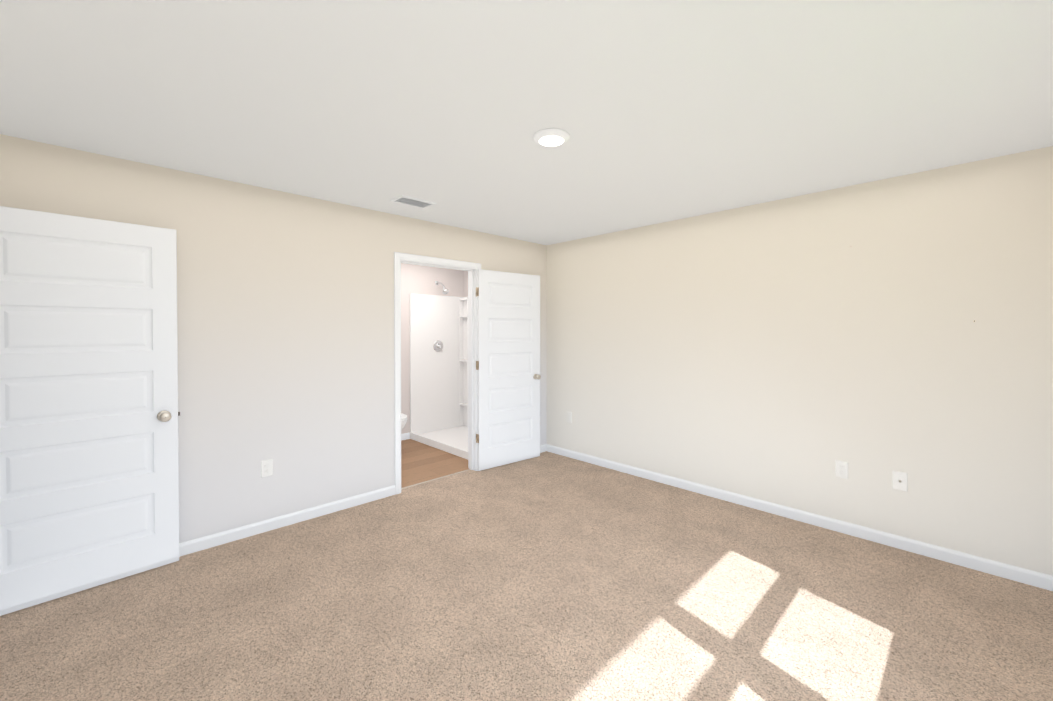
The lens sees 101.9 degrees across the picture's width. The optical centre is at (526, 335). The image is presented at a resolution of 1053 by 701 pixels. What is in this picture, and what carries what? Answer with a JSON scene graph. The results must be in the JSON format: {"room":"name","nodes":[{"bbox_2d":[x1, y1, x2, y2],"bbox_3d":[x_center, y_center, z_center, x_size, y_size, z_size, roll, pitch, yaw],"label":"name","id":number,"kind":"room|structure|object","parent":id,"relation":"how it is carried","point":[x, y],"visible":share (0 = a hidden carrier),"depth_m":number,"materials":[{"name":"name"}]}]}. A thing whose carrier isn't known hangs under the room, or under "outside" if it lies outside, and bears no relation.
{"room":"empty bedroom","nodes":[
{"label":"empty bedroom","id":0,"kind":"room"},
{"bbox_2d":[0,134,546,542],"bbox_3d":[-1.792,0.173,3.176,5.551,2.440,0.115,-1,1,-44],"label":"wall","id":1,"kind":"structure","parent":0,"point":[285,331],"depth_m":3.05,"materials":[{"name":"beige paint"}]},
{"bbox_2d":[0,206,179,615],"bbox_3d":[-2.438,0.375,2.323,0.169,2.032,0.863,1,1,43],"label":"entry door","id":2,"kind":"structure","parent":1,"relation":"in","point":[89,480],"depth_m":2.33,"materials":[{"name":"white wood"}]},
{"bbox_2d":[261,459,272,477],"bbox_3d":[-1.849,0.948,3.042,0.076,0.122,0.008,-1,1,-44],"label":"outlet","id":3,"kind":"object","parent":1,"relation":"attached to","point":[266,468],"visible":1,"depth_m":3.04,"materials":[{"name":"white plastic"}]},
{"bbox_2d":[179,444,546,556],"bbox_3d":[-1.281,1.349,3.596,4.251,0.079,0.014,-1,1,-44],"label":"baseboard","id":4,"kind":"structure","parent":1,"relation":"attached to","point":[207,542],"depth_m":3.10,"materials":[{"name":"white wood"}]},
{"bbox_2d":[394,252,480,493],"bbox_3d":[-0.849,0.328,4.086,0.944,2.110,0.137,-1,1,-44],"label":"door frame","id":5,"kind":"structure","parent":1,"relation":"attached to","point":[398,257],"depth_m":4.10,"materials":[{"name":"white wood"}]},
{"bbox_2d":[476,269,540,470],"bbox_3d":[-0.173,0.349,4.571,0.835,2.032,0.169,-1,1,-39],"label":"bathroom door","id":6,"kind":"structure","parent":1,"relation":"in","point":[508,368],"depth_m":4.53,"materials":[{"name":"white wood"}]},
{"bbox_2d":[401,263,463,433],"bbox_3d":[-1.973,0.149,5.291,2.861,2.440,0.100,-1,1,-44],"label":"wall","id":7,"kind":"structure","parent":0,"point":[418,279],"depth_m":5.64,"materials":[{"name":"paint"}]},
{"bbox_2d":[401,433,409,439],"bbox_3d":[-1.689,1.339,4.443,1.868,0.079,1.531,-1,1,-44],"label":"baseboard","id":8,"kind":"structure","parent":7,"relation":"attached to","point":[405,436],"depth_m":5.59,"materials":[{"name":"white wood"}]},
{"bbox_2d":[401,439,468,487],"bbox_3d":[-1.424,1.427,4.740,2.861,0.098,1.675,-1,1,-44],"label":"floor","id":9,"kind":"structure","parent":0,"point":[421,462],"depth_m":4.60,"materials":[{"name":"brown wood"}]},
{"bbox_2d":[401,413,407,430],"bbox_3d":[-1.663,0.977,5.030,0.450,0.790,0.703,-1,1,-44],"label":"toilet","id":10,"kind":"object","parent":9,"relation":"on","point":[404,418],"visible":0.1,"depth_m":4.87,"materials":[{"name":"white ceramic"}]},
{"bbox_2d":[410,281,467,459],"bbox_3d":[-0.699,0.311,5.395,0.880,2.115,1.528,-1,1,-44],"label":"shower","id":11,"kind":"object","parent":9,"relation":"on","point":[438,372],"visible":0.58,"depth_m":5.87,"materials":[{"name":"white plastic"}]},
{"bbox_2d":[464,270,467,296],"bbox_3d":[-0.834,0.162,4.191,2.761,2.440,0.004,-1,1,-44],"label":"wall","id":12,"kind":"structure","parent":0,"point":[465,283],"depth_m":4.37,"materials":[{"name":"paint"}]},
{"bbox_2d":[0,451,1052,700],"bbox_3d":[-0.430,1.459,1.789,5.551,0.100,3.942,-1,1,-44],"label":"floor carpet","id":13,"kind":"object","parent":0,"point":[546,575],"visible":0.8,"depth_m":2.16,"materials":[{"name":"beige carpet"}]},
{"bbox_2d":[401,469,470,488],"bbox_3d":[-0.866,1.382,4.115,0.820,0.004,0.024,-1,1,-44],"label":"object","id":14,"kind":"structure","parent":13,"relation":"on","point":[434,479],"depth_m":4.09,"materials":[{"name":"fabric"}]},
{"bbox_2d":[0,0,1052,244],"bbox_3d":[-0.921,-1.088,2.348,5.666,0.100,5.767,-1,1,-44],"label":"ceiling","id":15,"kind":"structure","parent":0,"point":[662,110],"depth_m":1.83,"materials":[{"name":"paint"}]},
{"bbox_2d":[390,194,436,208],"bbox_3d":[-0.885,-1.043,3.343,0.305,0.012,0.198,-1,1,-44],"label":"ceiling vent","id":16,"kind":"object","parent":15,"relation":"in","point":[411,201],"visible":0.98,"depth_m":3.33,"materials":[{"name":"white metal"}]},
{"bbox_2d":[533,128,569,146],"bbox_3d":[0.130,-1.023,2.227,0.192,0.026,0.192,-1,1,-44],"label":"recessed light","id":17,"kind":"object","parent":15,"relation":"in","point":[551,137],"visible":1,"depth_m":2.19,"materials":[{"name":"white plastic"}]},
{"bbox_2d":[546,146,1052,575],"bbox_3d":[1.069,0.161,4.297,0.115,2.440,5.767,-1,1,-44],"label":"wall","id":18,"kind":"structure","parent":0,"point":[787,352],"depth_m":3.01,"materials":[{"name":"paint"}]},
{"bbox_2d":[547,444,1052,590],"bbox_3d":[1.581,1.348,3.691,0.014,0.079,3.839,-1,1,-44],"label":"baseboard","id":19,"kind":"structure","parent":18,"relation":"attached to","point":[1021,575],"depth_m":3.00,"materials":[{"name":"white wood"}]},
{"bbox_2d":[835,460,847,478],"bbox_3d":[2.231,0.950,3.021,0.008,0.122,0.076,-1,1,-44],"label":"outlet","id":20,"kind":"object","parent":18,"relation":"attached to","point":[841,469],"visible":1,"depth_m":3.02,"materials":[{"name":"white plastic"}]},
{"bbox_2d":[892,471,907,491],"bbox_3d":[2.446,0.955,2.795,0.016,0.122,0.076,-1,1,-44],"label":"outlet plate","id":21,"kind":"object","parent":18,"relation":"attached to","point":[899,480],"visible":1,"depth_m":2.79,"materials":[{"name":"white plastic"}]}
]}

